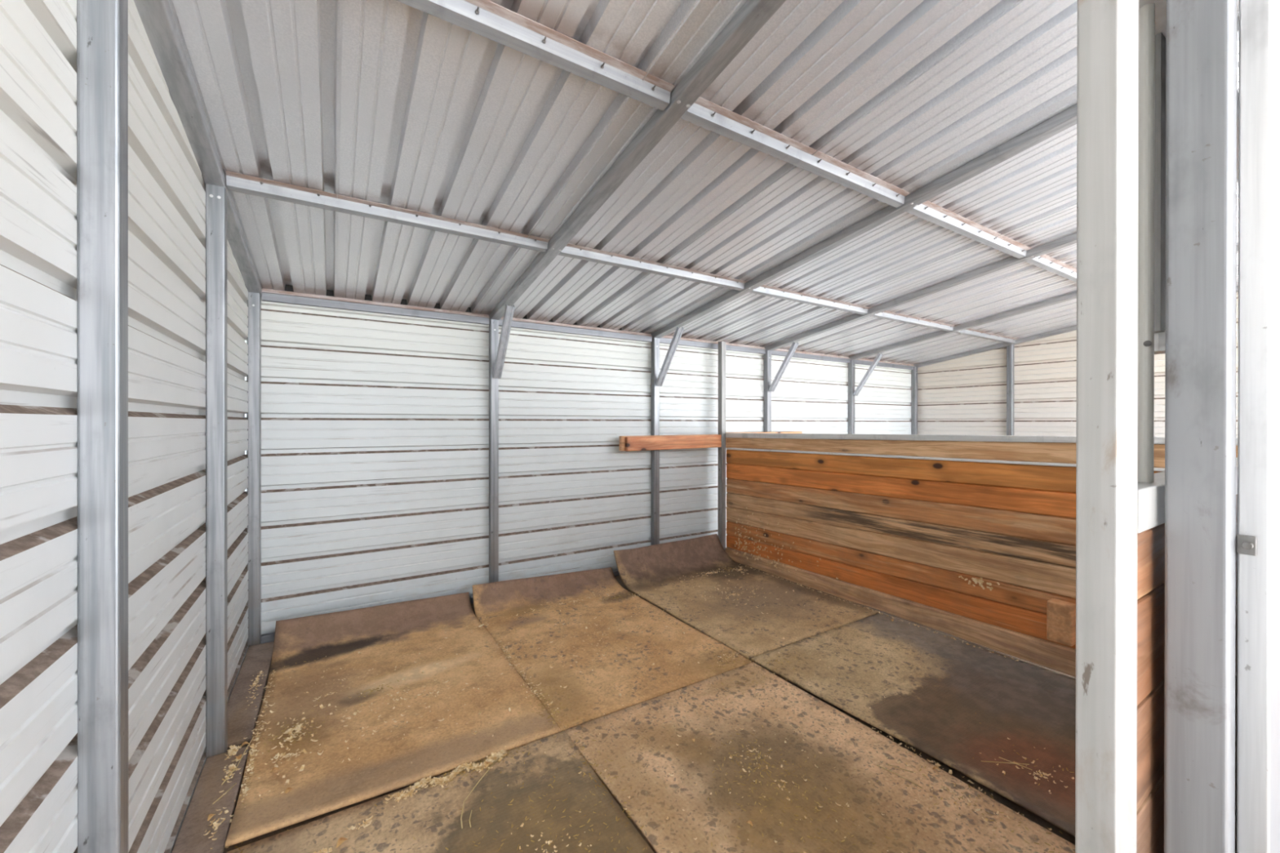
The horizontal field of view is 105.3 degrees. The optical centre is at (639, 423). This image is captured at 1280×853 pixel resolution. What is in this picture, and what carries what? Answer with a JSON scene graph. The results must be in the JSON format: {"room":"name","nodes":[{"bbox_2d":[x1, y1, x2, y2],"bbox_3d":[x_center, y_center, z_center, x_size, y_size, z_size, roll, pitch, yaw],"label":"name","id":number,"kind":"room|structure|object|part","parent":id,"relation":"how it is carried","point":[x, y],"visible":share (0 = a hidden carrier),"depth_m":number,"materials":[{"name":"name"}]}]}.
{"room":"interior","nodes":[
{"label":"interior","id":0,"kind":"room"},
{"bbox_2d":[0,0,248,852],"bbox_3d":[-0.569,-0.233,0.066,0.024,3.251,7.020,0,0,-32],"label":"wall","id":1,"kind":"structure","parent":0,"point":[166,187],"depth_m":1.02,"materials":[{"name":"white metal"}]},
{"bbox_2d":[244,296,911,635],"bbox_3d":[0.767,0.272,5.047,7.606,2.228,0.024,0,0,-32],"label":"wall","id":2,"kind":"structure","parent":0,"point":[375,427],"depth_m":3.73,"materials":[{"name":"white metal"}]},
{"bbox_2d":[261,284,489,324],"bbox_3d":[-1.766,-0.835,3.419,1.461,0.139,0.052,0,0,-32],"label":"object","id":3,"kind":"object","parent":2,"relation":"attached to","point":[288,295],"visible":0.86,"depth_m":3.35,"materials":[{"name":"grey metal"}]},
{"bbox_2d":[498,315,652,342],"bbox_3d":[-0.505,-0.835,4.213,1.499,0.139,0.052,0,0,-32],"label":"rail","id":4,"kind":"object","parent":2,"relation":"attached to","point":[524,323],"visible":0.62,"depth_m":4.18,"materials":[{"name":"grey metal"}]},
{"bbox_2d":[659,335,766,354],"bbox_3d":[0.769,-0.835,5.016,1.493,0.139,0.052,0,0,-32],"label":"rail","id":5,"kind":"object","parent":2,"relation":"attached to","point":[666,339],"visible":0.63,"depth_m":4.97,"materials":[{"name":"grey metal"}]},
{"bbox_2d":[771,348,850,363],"bbox_3d":[2.043,-0.835,5.818,1.497,0.139,0.052,0,0,-32],"label":"rail","id":6,"kind":"object","parent":2,"relation":"attached to","point":[778,352],"visible":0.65,"depth_m":5.81,"materials":[{"name":"grey metal"}]},
{"bbox_2d":[854,358,915,369],"bbox_3d":[3.316,-0.835,6.620,1.492,0.139,0.052,0,0,-32],"label":"rail","id":7,"kind":"object","parent":2,"relation":"attached to","point":[863,362],"visible":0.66,"depth_m":6.62,"materials":[{"name":"grey metal"}]},
{"bbox_2d":[223,575,1075,852],"bbox_3d":[2.630,1.422,2.090,7.606,0.100,7.030,0,0,-32],"label":"floor","id":8,"kind":"structure","parent":0,"point":[1036,819],"depth_m":1.83,"materials":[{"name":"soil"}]},
{"bbox_2d":[76,0,128,852],"bbox_3d":[-1.119,0.116,1.018,0.062,2.510,0.059,0,0,-32],"label":"wall post","id":9,"kind":"object","parent":8,"relation":"on","point":[102,25],"visible":1,"depth_m":1.00,"materials":[{"name":"metal"}]},
{"bbox_2d":[171,746,249,852],"bbox_3d":[-1.400,1.361,1.543,0.136,0.016,1.111,0,0,-32],"label":"board","id":10,"kind":"object","parent":8,"relation":"on","point":[190,838],"visible":0.96,"depth_m":1.72,"materials":[{"name":"brown wood"}]},
{"bbox_2d":[207,813,215,821],"bbox_3d":[-1.463,1.342,1.668,0.019,0.011,0.022,0,0,-32],"label":"dry leaf","id":11,"kind":"object","parent":10,"relation":"on","point":[210,815],"visible":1,"depth_m":1.67,"materials":[{"name":"beige plant"}]},
{"bbox_2d":[212,782,236,804],"bbox_3d":[-1.510,1.347,1.779,0.008,0.006,0.097,0,0,2],"label":"stalk","id":12,"kind":"object","parent":10,"relation":"on","point":[236,783],"visible":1,"depth_m":1.77,"materials":[{"name":"beige plant"}]},
{"bbox_2d":[221,735,254,785],"bbox_3d":[-1.599,1.340,1.959,0.019,0.016,0.288,0,0,-19],"label":"stalk","id":13,"kind":"object","parent":10,"relation":"on","point":[254,735],"visible":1,"depth_m":1.92,"materials":[{"name":"beige plant"}]},
{"bbox_2d":[235,754,241,759],"bbox_3d":[-1.614,1.341,1.964,0.024,0.012,0.023,0,0,-5],"label":"dry leaf","id":14,"kind":"object","parent":10,"relation":"on","point":[238,757],"visible":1,"depth_m":1.96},
{"bbox_2d":[205,183,227,759],"bbox_3d":[-1.747,0.199,2.015,0.062,2.338,0.059,0,0,-32],"label":"wall post","id":15,"kind":"object","parent":8,"relation":"on","point":[216,386],"visible":0.94,"depth_m":1.99,"materials":[{"name":"metal"}]},
{"bbox_2d":[227,641,274,746],"bbox_3d":[-2.026,1.360,2.534,0.134,0.014,1.105,0,0,-32],"label":"board","id":16,"kind":"object","parent":8,"relation":"on","point":[258,658],"visible":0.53,"depth_m":2.44,"materials":[{"name":"brown wood"}]},
{"bbox_2d":[247,292,261,646],"bbox_3d":[-2.380,0.281,3.013,0.062,2.171,0.062,0,0,-32],"label":"wall post","id":17,"kind":"object","parent":8,"relation":"on","point":[254,301],"visible":0.93,"depth_m":2.99,"materials":[{"name":"metal"}]},
{"bbox_2d":[225,591,560,847],"bbox_3d":[-1.290,1.283,2.577,1.146,0.165,1.725,0,0,-32],"label":"rubber mat","id":18,"kind":"object","parent":8,"relation":"on","point":[325,784],"visible":0.98,"depth_m":2.33,"materials":[{"name":"brown rubber"}]},
{"bbox_2d":[284,786,293,793],"bbox_3d":[-1.282,1.339,1.783,0.026,0.012,0.022,0,0,-32],"label":"dry leaf","id":19,"kind":"object","parent":18,"relation":"on","point":[288,788],"visible":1,"depth_m":1.78,"materials":[{"name":"beige plant"}]},
{"bbox_2d":[226,730,653,852],"bbox_3d":[-0.355,1.360,1.104,1.150,0.018,1.744,0,0,-32],"label":"rubber mat","id":20,"kind":"object","parent":8,"relation":"on","point":[425,816],"visible":0.94,"depth_m":1.67,"materials":[{"name":"brown rubber"}]},
{"bbox_2d":[336,837,347,848],"bbox_3d":[-0.954,1.339,1.564,0.032,0.014,0.025,0,0,-32],"label":"dry leaf","id":21,"kind":"object","parent":20,"relation":"on","point":[340,840],"visible":1,"depth_m":1.56,"materials":[{"name":"beige plant"}]},
{"bbox_2d":[460,759,497,828],"bbox_3d":[-0.601,1.344,1.788,0.044,0.011,0.323,0,0,4],"label":"stalk","id":22,"kind":"object","parent":20,"relation":"on","point":[496,759],"visible":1,"depth_m":1.77,"materials":[{"name":"beige plant"}]},
{"bbox_2d":[488,319,498,582],"bbox_3d":[-1.137,0.280,3.796,0.062,2.171,0.062,0,0,-32],"label":"wall post","id":23,"kind":"object","parent":8,"relation":"on","point":[494,324],"visible":0.84,"depth_m":3.77,"materials":[{"name":"metal"}]},
{"bbox_2d":[493,303,515,378],"bbox_3d":[-1.012,-0.598,3.619,0.056,0.504,0.370,0,0,-32],"label":"knee brace","id":24,"kind":"object","parent":23,"relation":"attached to","point":[509,310],"visible":1,"depth_m":3.60,"materials":[{"name":"grey metal"}]},
{"bbox_2d":[472,567,751,731],"bbox_3d":[-0.300,1.272,3.185,1.180,0.188,1.691,0,0,-32],"label":"rubber mat","id":25,"kind":"object","parent":8,"relation":"on","point":[593,695],"visible":0.98,"depth_m":3.00,"materials":[{"name":"brown rubber"}]},
{"bbox_2d":[203,506,1074,852],"bbox_3d":[0.296,1.077,2.369,3.800,0.552,3.464,0,0,-32],"label":"wood shavings","id":26,"kind":"object","parent":25,"relation":"on","point":[233,750],"visible":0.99,"depth_m":2.00,"materials":[{"name":"brown wood"}]},
{"bbox_2d":[484,760,490,767],"bbox_3d":[-0.601,1.339,1.922,0.025,0.013,0.025,0,0,-32],"label":"dry leaf","id":27,"kind":"object","parent":26,"relation":"on","point":[486,763],"visible":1,"depth_m":1.92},
{"bbox_2d":[650,337,659,545],"bbox_3d":[0.144,0.280,4.603,0.062,2.171,0.062,0,0,-32],"label":"wall post","id":28,"kind":"object","parent":8,"relation":"on","point":[655,454],"visible":0.84,"depth_m":4.58,"materials":[{"name":"metal"}]},
{"bbox_2d":[655,326,684,386],"bbox_3d":[0.265,-0.598,4.423,0.056,0.504,0.370,0,0,-32],"label":"knee brace","id":29,"kind":"object","parent":28,"relation":"attached to","point":[678,332],"visible":1,"depth_m":4.40,"materials":[{"name":"grey metal"}]},
{"bbox_2d":[717,341,725,550],"bbox_3d":[0.821,0.273,4.914,0.064,2.185,0.060,0,0,-32],"label":"post","id":30,"kind":"object","parent":8,"relation":"on","point":[722,344],"visible":0.91,"depth_m":4.89,"materials":[{"name":"metal"}]},
{"bbox_2d":[619,434,721,451],"bbox_3d":[0.312,0.178,4.614,1.116,0.134,0.096,0,0,-32],"label":"timber beam","id":31,"kind":"structure","parent":30,"relation":"attached to","point":[627,443],"depth_m":4.53,"materials":[{"name":"brown wood"}]},
{"bbox_2d":[613,533,878,659],"bbox_3d":[0.716,1.224,3.889,1.301,0.283,1.716,0,0,-32],"label":"rubber mat","id":32,"kind":"object","parent":8,"relation":"on","point":[641,568],"visible":0.98,"depth_m":3.77,"materials":[{"name":"brown rubber"}]},
{"bbox_2d":[235,566,1071,852],"bbox_3d":[0.206,1.348,2.470,3.606,0.003,3.149,0,0,-32],"label":"hay chaff","id":33,"kind":"object","parent":32,"relation":"on","point":[447,849],"visible":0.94,"depth_m":1.87,"materials":[{"name":"beige plant"}]},
{"bbox_2d":[764,350,771,449],"bbox_3d":[1.410,0.280,5.401,0.062,2.171,0.062,0,0,-32],"label":"wall post","id":34,"kind":"object","parent":8,"relation":"on","point":[767,357],"visible":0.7,"depth_m":5.38,"materials":[{"name":"metal"}]},
{"bbox_2d":[725,431,802,448],"bbox_3d":[1.361,0.171,5.299,1.140,0.155,0.060,0,0,-32],"label":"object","id":35,"kind":"structure","parent":34,"relation":"attached to","point":[744,432],"depth_m":5.32,"materials":[{"name":"grey metal"}]},
{"bbox_2d":[768,342,799,391],"bbox_3d":[1.532,-0.598,5.222,0.056,0.504,0.370,0,0,-32],"label":"knee brace","id":36,"kind":"object","parent":34,"relation":"attached to","point":[786,361],"visible":1,"depth_m":5.21,"materials":[{"name":"grey metal"}]},
{"bbox_2d":[564,662,1075,852],"bbox_3d":[0.622,1.360,1.721,1.155,0.018,1.746,0,0,-32],"label":"rubber mat","id":37,"kind":"object","parent":8,"relation":"on","point":[919,828],"visible":0.99,"depth_m":1.85,"materials":[{"name":"brown rubber"}]},
{"bbox_2d":[876,764,922,788],"bbox_3d":[0.991,1.347,1.868,0.008,0.003,0.163,0,0,-43],"label":"stalk","id":38,"kind":"object","parent":37,"relation":"on","point":[877,765],"visible":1,"depth_m":1.86,"materials":[{"name":"beige plant"}]},
{"bbox_2d":[887,764,912,772],"bbox_3d":[1.016,1.346,1.907,0.090,0.003,0.003,0,0,31],"label":"stalk","id":39,"kind":"object","parent":37,"relation":"on","point":[887,764],"visible":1,"depth_m":1.91,"materials":[{"name":"beige plant"}]},
{"bbox_2d":[848,360,854,453],"bbox_3d":[2.688,0.280,6.206,0.062,2.171,0.062,0,0,-32],"label":"wall post","id":40,"kind":"object","parent":8,"relation":"on","point":[851,365],"visible":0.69,"depth_m":6.18,"materials":[{"name":"metal"}]},
{"bbox_2d":[853,352,883,395],"bbox_3d":[2.810,-0.598,6.027,0.056,0.504,0.370,0,0,-32],"label":"knee brace","id":41,"kind":"object","parent":40,"relation":"attached to","point":[878,356],"visible":1,"depth_m":6.01,"materials":[{"name":"grey metal"}]},
{"bbox_2d":[751,612,1075,836],"bbox_3d":[1.660,1.346,2.400,1.299,0.045,1.788,0,0,-32],"label":"rubber mat","id":42,"kind":"object","parent":8,"relation":"on","point":[933,686],"visible":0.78,"depth_m":2.41,"materials":[{"name":"brown rubber"}]},
{"bbox_2d":[981,760,1029,764],"bbox_3d":[1.447,1.343,1.933,0.178,0.006,0.008,0,0,6],"label":"stalk","id":43,"kind":"object","parent":42,"relation":"on","point":[981,761],"visible":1,"depth_m":1.93,"materials":[{"name":"beige plant"}]},
{"bbox_2d":[999,756,1031,769],"bbox_3d":[1.481,1.342,1.928,0.104,0.004,0.003,0,0,41],"label":"stalk","id":44,"kind":"object","parent":42,"relation":"on","point":[999,757],"visible":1,"depth_m":1.93,"materials":[{"name":"beige plant"}]},
{"bbox_2d":[911,366,917,434],"bbox_3d":[3.927,0.280,6.987,0.062,2.171,0.062,0,0,-32],"label":"wall post","id":45,"kind":"object","parent":8,"relation":"on","point":[914,372],"visible":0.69,"depth_m":6.96,"materials":[{"name":"metal"}]},
{"bbox_2d":[724,432,1237,676],"bbox_3d":[1.761,0.712,3.447,0.142,1.307,3.415,0,0,-32],"label":"wall","id":46,"kind":"structure","parent":8,"relation":"on","point":[897,532],"depth_m":3.23,"materials":[{"name":"brown wood"}]},
{"bbox_3d":[1.795,0.102,3.467,0.062,0.089,3.415,0,0,-32],"label":"rail","id":47,"kind":"part","parent":46,"relation":"part of","materials":[{"name":"grey metal"}]},
{"bbox_2d":[1006,344,1013,461],"bbox_3d":[4.570,0.200,6.029,0.061,2.335,0.060,0,0,-32],"label":"wall post","id":48,"kind":"object","parent":8,"relation":"on","point":[1010,348],"visible":0.34,"depth_m":6.01,"materials":[{"name":"grey metal"}]},
{"bbox_2d":[1075,0,1138,852],"bbox_3d":[0.613,0.006,0.641,0.083,2.733,0.040,0,0,-32],"label":"support post","id":49,"kind":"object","parent":8,"relation":"on","point":[1108,70],"depth_m":0.62,"materials":[{"name":"white metal"}]},
{"bbox_2d":[1136,0,1238,852],"bbox_3d":[1.646,0.325,1.300,2.362,2.051,0.055,0,0,-32],"label":"stall","id":50,"kind":"object","parent":8,"relation":"on","point":[1152,13],"visible":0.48,"depth_m":0.73,"materials":[{"name":"wood"},{"name":"galvanised steel"}]},
{"bbox_3d":[1.646,0.117,1.299,2.362,0.058,0.055,0,0,-32],"label":"rail","id":51,"kind":"part","parent":50,"relation":"part of","materials":[{"name":"grey metal"}]},
{"bbox_3d":[1.648,-0.653,1.296,2.362,0.055,0.050,0,0,-32],"label":"rail","id":52,"kind":"part","parent":50,"relation":"part of","materials":[{"name":"grey metal"}]},
{"bbox_2d":[1164,0,1237,852],"bbox_3d":[0.768,0.025,0.670,0.054,2.696,0.058,0,0,-32],"label":"post","id":53,"kind":"object","parent":8,"relation":"on","point":[1200,321],"visible":1,"depth_m":0.65,"materials":[{"name":"grey metal"}]},
{"bbox_2d":[1236,0,1279,852],"bbox_3d":[1.296,0.158,0.952,1.164,2.370,0.027,0,0,-32],"label":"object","id":54,"kind":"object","parent":53,"relation":"attached to","point":[1258,536],"depth_m":0.65,"materials":[{"name":"metal"}]},
{"bbox_3d":[1.309,0.158,0.960,1.134,2.370,0.020,0,0,-32],"label":"panel","id":55,"kind":"part","parent":54,"relation":"part of","materials":[{"name":"white metal"}]},
{"bbox_2d":[168,0,1239,364],"bbox_3d":[2.640,-1.364,2.073,7.606,1.102,7.200,0,0,-32],"label":"ceiling","id":56,"kind":"structure","parent":0,"point":[393,103],"depth_m":2.07,"materials":[{"name":"white metal"}]},
{"bbox_2d":[133,0,262,296],"bbox_3d":[-0.527,-1.319,0.077,0.066,1.067,6.999,0,0,-32],"label":"rafter","id":57,"kind":"object","parent":56,"relation":"attached to","point":[157,18],"visible":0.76,"depth_m":1.61,"materials":[{"name":"grey metal"}]},
{"bbox_2d":[225,170,549,252],"bbox_3d":[-1.117,-0.998,2.389,1.393,0.050,0.100,0,0,-32],"label":"purlin","id":58,"kind":"object","parent":56,"relation":"attached to","point":[235,182],"visible":1,"depth_m":2.29,"materials":[{"name":"metal"}]},
{"bbox_2d":[395,0,675,111],"bbox_3d":[-0.490,-1.167,1.394,1.393,0.050,0.100,0,0,-32],"label":"purlin","id":59,"kind":"object","parent":56,"relation":"attached to","point":[489,20],"visible":1,"depth_m":1.51,"materials":[{"name":"metal"}]},
{"bbox_2d":[488,0,786,319],"bbox_3d":[0.716,-1.320,0.860,0.070,1.067,6.999,0,0,-32],"label":"rafter","id":60,"kind":"object","parent":56,"relation":"attached to","point":[753,15],"visible":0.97,"depth_m":1.85,"materials":[{"name":"metal"}]},
{"bbox_2d":[558,243,746,290],"bbox_3d":[0.144,-0.998,3.183,1.431,0.050,0.100,0,0,-32],"label":"purlin","id":61,"kind":"object","parent":56,"relation":"attached to","point":[571,251],"visible":0.94,"depth_m":3.11,"materials":[{"name":"metal"}]},
{"bbox_2d":[680,97,911,208],"bbox_3d":[0.770,-1.167,2.188,1.431,0.050,0.100,0,0,-32],"label":"purlin","id":62,"kind":"object","parent":56,"relation":"attached to","point":[704,113],"visible":0.98,"depth_m":2.08,"materials":[{"name":"metal"}]},
{"bbox_2d":[749,284,871,315],"bbox_3d":[1.418,-0.998,3.986,1.425,0.050,0.100,0,0,-32],"label":"purlin","id":63,"kind":"object","parent":56,"relation":"attached to","point":[766,291],"visible":0.98,"depth_m":3.93,"materials":[{"name":"metal"}]},
{"bbox_2d":[870,311,956,331],"bbox_3d":[2.692,-0.999,4.788,1.429,0.050,0.100,0,0,-32],"label":"purlin","id":64,"kind":"object","parent":56,"relation":"attached to","point":[886,315],"visible":0.98,"depth_m":4.75,"materials":[{"name":"metal"}]},
{"bbox_2d":[651,16,1239,338],"bbox_3d":[1.992,-1.320,1.665,0.070,1.067,6.999,0,0,-32],"label":"rafter","id":65,"kind":"object","parent":56,"relation":"attached to","point":[1067,118],"visible":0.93,"depth_m":2.54,"materials":[{"name":"metal"}]},
{"bbox_2d":[905,200,1031,258],"bbox_3d":[2.045,-1.167,2.991,1.425,0.050,0.100,0,0,-32],"label":"purlin","id":66,"kind":"object","parent":56,"relation":"attached to","point":[927,211],"visible":0.98,"depth_m":2.92,"materials":[{"name":"metal"}]},
{"bbox_2d":[954,328,1018,343],"bbox_3d":[3.965,-0.999,5.590,1.424,0.050,0.100,0,0,-32],"label":"purlin","id":67,"kind":"object","parent":56,"relation":"attached to","point":[971,332],"visible":0.88,"depth_m":5.57,"materials":[{"name":"metal"}]},
{"bbox_2d":[764,177,1238,351],"bbox_3d":[3.264,-1.320,2.466,0.070,1.067,6.999,0,0,-32],"label":"rafter","id":68,"kind":"object","parent":56,"relation":"attached to","point":[1071,239],"visible":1,"depth_m":3.84,"materials":[{"name":"metal"}]},
{"bbox_2d":[848,244,1238,360],"bbox_3d":[4.539,-1.320,3.269,0.070,1.067,6.999,0,0,-32],"label":"rafter","id":69,"kind":"object","parent":56,"relation":"attached to","point":[1069,296],"visible":0.51,"depth_m":4.97,"materials":[{"name":"metal"}]},
{"bbox_2d":[1025,254,1076,282],"bbox_3d":[3.318,-1.167,3.793,1.429,0.050,0.100,0,0,-32],"label":"purlin","id":70,"kind":"object","parent":56,"relation":"attached to","point":[1056,267],"visible":0.56,"depth_m":3.63,"materials":[{"name":"metal"}]},
{"bbox_2d":[913,285,1238,367],"bbox_3d":[5.807,-1.320,4.068,0.064,1.067,6.999,0,0,-32],"label":"rafter","id":71,"kind":"object","parent":56,"relation":"attached to","point":[1071,328],"visible":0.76,"depth_m":6.11,"materials":[{"name":"grey metal"}]},
{"bbox_2d":[917,292,1238,468],"bbox_3d":[4.930,-0.001,5.540,0.024,2.778,3.620,0,0,-32],"label":"wall","id":72,"kind":"structure","parent":0,"point":[966,395],"depth_m":6.03,"materials":[{"name":"beige metal"}]}
]}

